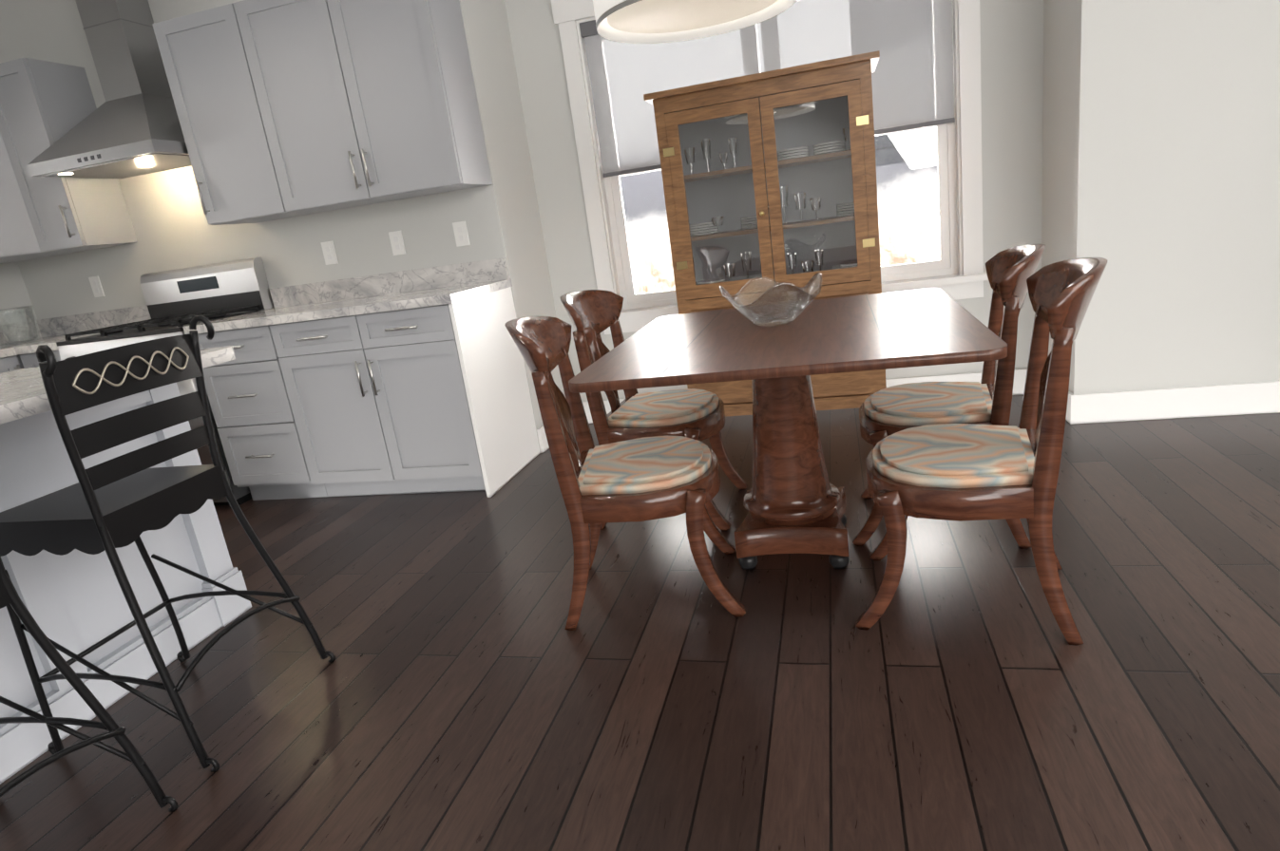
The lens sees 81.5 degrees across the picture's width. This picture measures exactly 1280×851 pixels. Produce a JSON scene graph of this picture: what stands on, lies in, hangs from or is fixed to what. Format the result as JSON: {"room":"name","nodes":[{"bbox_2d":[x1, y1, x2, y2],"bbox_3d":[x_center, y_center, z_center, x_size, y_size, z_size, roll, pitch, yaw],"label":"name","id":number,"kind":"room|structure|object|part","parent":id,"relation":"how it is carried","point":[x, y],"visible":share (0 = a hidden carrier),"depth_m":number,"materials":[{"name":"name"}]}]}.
{"room":"kitchen and dining room","nodes":[
{"label":"kitchen and dining room","id":0,"kind":"room"},
{"bbox_2d":[0,262,37,325],"bbox_3d":[-4.208,-0.441,2.713,0.200,2.740,3.660,-4,16,15],"label":"wall","id":1,"kind":"structure","parent":0,"point":[13,293],"depth_m":4.35,"materials":[{"name":"grey paint"}]},
{"bbox_2d":[0,0,565,452],"bbox_3d":[-2.201,-1.169,4.349,3.290,2.740,0.745,-4,16,15],"label":"wall","id":2,"kind":"structure","parent":0,"point":[175,230],"depth_m":3.90,"materials":[{"name":"grey paint"}]},
{"bbox_2d":[0,136,41,258],"bbox_3d":[-3.402,-1.293,3.714,0.310,0.894,0.311,-4,16,15],"label":"upper cabinet","id":3,"kind":"object","parent":2,"relation":"attached to","point":[17,239],"depth_m":3.84,"materials":[{"name":"grey wood"}]},
{"bbox_2d":[0,250,81,263],"bbox_3d":[-3.516,-1.329,3.903,0.608,0.900,0.608,-4,16,15],"label":"upper cabinet","id":4,"kind":"object","parent":2,"relation":"attached to","point":[25,257],"depth_m":4.19,"materials":[{"name":"grey wood"}]},
{"bbox_2d":[0,57,137,254],"bbox_3d":[-3.045,-1.398,3.915,0.299,0.900,0.323,-4,16,15],"label":"upper cabinet","id":5,"kind":"object","parent":2,"relation":"attached to","point":[41,101],"depth_m":3.81,"materials":[{"name":"grey wood"}]},
{"bbox_2d":[88,275,105,297],"bbox_3d":[-3.143,-0.803,4.295,0.070,0.116,0.009,-4,16,15],"label":"wall outlet","id":6,"kind":"object","parent":2,"relation":"attached to","point":[97,289],"depth_m":4.29,"materials":[{"name":"white plastic"}]},
{"bbox_2d":[26,0,191,178],"bbox_3d":[-2.586,-1.790,3.582,0.758,1.044,0.500,-4,16,15],"label":"range hood","id":7,"kind":"object","parent":2,"relation":"attached to","point":[130,127],"visible":0.96,"depth_m":3.60,"materials":[{"name":"silver metal"}]},
{"bbox_2d":[152,4,291,225],"bbox_3d":[-1.919,-1.471,3.606,0.452,0.900,0.323,-4,16,15],"label":"upper cabinet","id":8,"kind":"object","parent":2,"relation":"attached to","point":[200,53],"depth_m":3.46,"materials":[{"name":"grey wood"}]},
{"bbox_2d":[320,241,338,265],"bbox_3d":[-1.622,-0.901,3.877,0.070,0.116,0.009,-4,16,15],"label":"wall outlet","id":9,"kind":"object","parent":2,"relation":"attached to","point":[328,248],"depth_m":3.87,"materials":[{"name":"white plastic"}]},
{"bbox_2d":[228,0,492,216],"bbox_3d":[-1.255,-1.513,3.423,0.928,0.900,0.323,-4,16,15],"label":"upper cabinet","id":10,"kind":"object","parent":2,"relation":"attached to","point":[287,108],"depth_m":3.29,"materials":[{"name":"grey wood"}]},
{"bbox_2d":[388,230,405,255],"bbox_3d":[-1.232,-0.926,3.770,0.070,0.116,0.009,-4,16,15],"label":"wall outlet","id":11,"kind":"object","parent":2,"relation":"attached to","point":[395,238],"depth_m":3.77,"materials":[{"name":"white plastic"}]},
{"bbox_2d":[452,221,470,247],"bbox_3d":[-0.886,-0.949,3.675,0.070,0.116,0.009,-4,16,15],"label":"wall outlet","id":12,"kind":"object","parent":2,"relation":"attached to","point":[460,231],"depth_m":3.67,"materials":[{"name":"white plastic"}]},
{"bbox_2d":[536,424,549,453],"bbox_3d":[-0.464,0.011,4.140,0.016,0.130,0.500,-4,16,15],"label":"baseboard","id":13,"kind":"structure","parent":2,"relation":"attached to","point":[544,446],"depth_m":3.92,"materials":[{"name":"white"}]},
{"bbox_2d":[0,394,1279,850],"bbox_3d":[-0.206,1.107,0.370,9.050,0.060,8.595,-4,16,15],"label":"floor","id":14,"kind":"structure","parent":0,"point":[466,691],"depth_m":1.80,"materials":[{"name":"brown wood"}]},
{"bbox_2d":[0,354,24,372],"bbox_3d":[-3.434,0.116,3.847,0.618,0.876,0.252,-4,16,15],"label":"base cabinet","id":15,"kind":"object","parent":14,"relation":"on","point":[10,363],"depth_m":3.74,"materials":[{"name":"grey wood"}]},
{"bbox_2d":[0,257,512,358],"bbox_3d":[-2.450,-0.280,2.841,3.094,0.143,2.679,-4,16,15],"label":"countertop","id":16,"kind":"structure","parent":15,"relation":"on","point":[430,286],"depth_m":3.75,"materials":[{"name":"stone"}]},
{"bbox_2d":[0,305,39,346],"bbox_3d":[-3.348,-0.531,3.974,0.216,0.190,0.216,-4,16,15],"label":"glass vase","id":17,"kind":"object","parent":16,"relation":"on","point":[32,332],"visible":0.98,"depth_m":3.97,"materials":[{"name":"clear glass"}]},
{"bbox_2d":[19,349,60,368],"bbox_3d":[-2.880,-0.040,4.135,0.294,0.876,0.618,-4,16,15],"label":"base cabinet","id":18,"kind":"object","parent":14,"relation":"on","point":[28,360],"depth_m":3.76,"materials":[{"name":"grey wood"}]},
{"bbox_2d":[0,555,178,812],"bbox_3d":[-1.396,0.439,1.358,0.548,1.028,0.468,-4,16,15],"label":"counter stool","id":19,"kind":"object","parent":14,"relation":"on","point":[9,595],"visible":0.98,"depth_m":1.55,"materials":[{"name":"black metal"}]},
{"bbox_2d":[0,382,251,784],"bbox_3d":[-1.950,0.546,1.541,0.605,0.864,2.163,-4,16,15],"label":"kitchen island","id":20,"kind":"object","parent":14,"relation":"on","point":[74,601],"depth_m":2.07,"materials":[{"name":"grey paint"}]},
{"bbox_2d":[0,345,236,425],"bbox_3d":[-1.898,0.116,1.354,0.915,0.038,2.170,-4,16,15],"label":"island countertop","id":21,"kind":"structure","parent":20,"relation":"on","point":[23,394],"depth_m":1.87,"materials":[{"name":"white stone"}]},
{"bbox_2d":[56,257,274,506],"bbox_3d":[-2.397,-0.208,3.900,0.762,1.190,0.710,-4,16,15],"label":"range","id":22,"kind":"object","parent":14,"relation":"on","point":[177,300],"visible":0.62,"depth_m":3.96,"materials":[{"name":"silver metal"}]},
{"bbox_2d":[0,315,335,772],"bbox_3d":[-1.264,0.278,1.878,0.548,1.028,0.468,-4,16,15],"label":"counter stool","id":23,"kind":"object","parent":14,"relation":"on","point":[109,506],"visible":1,"depth_m":1.74,"materials":[{"name":"black metal"}]},
{"bbox_2d":[197,325,308,500],"bbox_3d":[-1.770,-0.112,3.830,0.451,0.876,0.618,-4,16,15],"label":"base cabinet","id":24,"kind":"object","parent":14,"relation":"on","point":[244,395],"depth_m":3.55,"materials":[{"name":"grey wood"}]},
{"bbox_2d":[263,286,540,497],"bbox_3d":[-1.105,-0.154,3.646,0.931,0.876,0.620,-4,16,15],"label":"base cabinet","id":25,"kind":"object","parent":14,"relation":"on","point":[433,399],"depth_m":3.38,"materials":[{"name":"grey wood"}]},
{"bbox_2d":[504,316,745,630],"bbox_3d":[-0.033,0.095,2.203,0.575,0.887,0.490,-7,15,5],"label":"dining chair","id":26,"kind":"object","parent":14,"relation":"on","point":[645,479],"visible":1,"depth_m":2.06,"materials":[{"name":"brown wood"}]},
{"bbox_2d":[560,289,747,531],"bbox_3d":[0.053,-0.088,2.827,0.575,0.887,0.490,-3,16,18],"label":"dining chair","id":27,"kind":"object","parent":14,"relation":"on","point":[691,413],"visible":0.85,"depth_m":2.73,"materials":[{"name":"brown wood"}]},
{"bbox_2d":[643,50,886,417],"bbox_3d":[0.668,-0.809,3.652,1.025,1.650,0.430,-4,16,15],"label":"china cabinet","id":28,"kind":"object","parent":14,"relation":"on","point":[771,174],"visible":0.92,"depth_m":3.50,"materials":[{"name":"brown wood"}]},
{"bbox_2d":[568,287,1007,570],"bbox_3d":[0.477,0.061,2.310,1.010,0.741,1.120,-4,16,15],"label":"dining table","id":29,"kind":"object","parent":14,"relation":"on","point":[794,501],"visible":1,"depth_m":2.23,"materials":[{"name":"brown wood"}]},
{"bbox_2d":[719,271,821,326],"bbox_3d":[0.404,-0.380,2.278,0.310,0.138,0.310,-8,15,-1],"label":"glass bowl","id":30,"kind":"object","parent":29,"relation":"on","point":[779,304],"visible":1,"depth_m":2.20,"materials":[{"name":"clear glass"}]},
{"bbox_2d":[852,244,1045,549],"bbox_3d":[0.973,-0.096,2.388,0.575,0.887,0.490,-2,16,21],"label":"dining chair","id":31,"kind":"object","parent":14,"relation":"on","point":[891,410],"visible":0.75,"depth_m":2.28,"materials":[{"name":"brown wood"}]},
{"bbox_2d":[855,256,1108,646],"bbox_3d":[0.851,0.051,1.913,0.575,0.887,0.490,-1,17,23],"label":"dining chair","id":32,"kind":"object","parent":14,"relation":"on","point":[960,472],"visible":1,"depth_m":1.78,"materials":[{"name":"brown wood"}]},
{"bbox_2d":[504,0,1043,401],"bbox_3d":[0.660,-1.428,3.834,2.520,2.740,0.200,-4,16,15],"label":"wall","id":33,"kind":"structure","parent":0,"point":[1012,65],"depth_m":3.73,"materials":[{"name":"grey paint"}]},
{"bbox_2d":[550,0,988,334],"bbox_3d":[0.646,-1.425,3.763,2.040,1.745,0.180,-4,16,15],"label":"nook window","id":34,"kind":"structure","parent":33,"relation":"in","point":[912,76],"depth_m":3.69,"materials":[{"name":"white"}]},
{"bbox_3d":[0.645,-1.423,3.758,2.040,1.745,0.170,-4,16,15],"label":"nook window trim","id":35,"kind":"part","parent":34,"relation":"part of","materials":[{"name":"white paint"}]},
{"bbox_2d":[582,368,1027,423],"bbox_3d":[0.808,-0.149,4.075,2.520,0.130,0.016,-4,16,15],"label":"baseboard","id":36,"kind":"structure","parent":33,"relation":"attached to","point":[1020,375],"depth_m":3.84,"materials":[{"name":"white wood"}]},
{"bbox_2d":[1041,0,1279,394],"bbox_3d":[3.247,-1.520,2.852,2.990,2.740,0.745,-4,16,15],"label":"wall","id":37,"kind":"structure","parent":0,"point":[1161,157],"depth_m":2.94,"materials":[{"name":"grey paint"}]},
{"bbox_2d":[1065,381,1279,424],"bbox_3d":[3.323,-0.163,2.843,3.006,0.130,0.016,-4,16,15],"label":"baseboard","id":38,"kind":"structure","parent":37,"relation":"attached to","point":[1226,400],"depth_m":3.13,"materials":[{"name":"white"}]},
{"bbox_3d":[-0.580,-1.570,-0.363,9.050,0.060,8.595,-4,16,15],"label":"ceiling","id":39,"kind":"structure","parent":0,"visible":0},
{"bbox_2d":[592,0,796,43],"bbox_3d":[0.077,-1.655,1.881,0.546,1.125,0.546,-4,16,15],"label":"pendant lamp","id":40,"kind":"object","parent":39,"relation":"hanging from","point":[644,21],"visible":1,"depth_m":2.11,"materials":[{"name":"silver metal"}]},
{"label":"outside","id":41,"kind":"structure","parent":0,"visible":0},
{"bbox_2d":[619,157,939,294],"bbox_3d":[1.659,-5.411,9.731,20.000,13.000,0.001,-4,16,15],"label":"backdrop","id":42,"kind":"structure","parent":41,"point":[882,239],"depth_m":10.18,"materials":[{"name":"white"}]},
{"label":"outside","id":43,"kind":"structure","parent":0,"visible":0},
{"bbox_2d":[874,127,936,166],"bbox_3d":[5.186,-6.592,5.828,7.000,7.640,2.900,-4,16,15],"label":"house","id":44,"kind":"structure","parent":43,"point":[918,149],"depth_m":6.33,"materials":[{"name":"white"}]}
]}

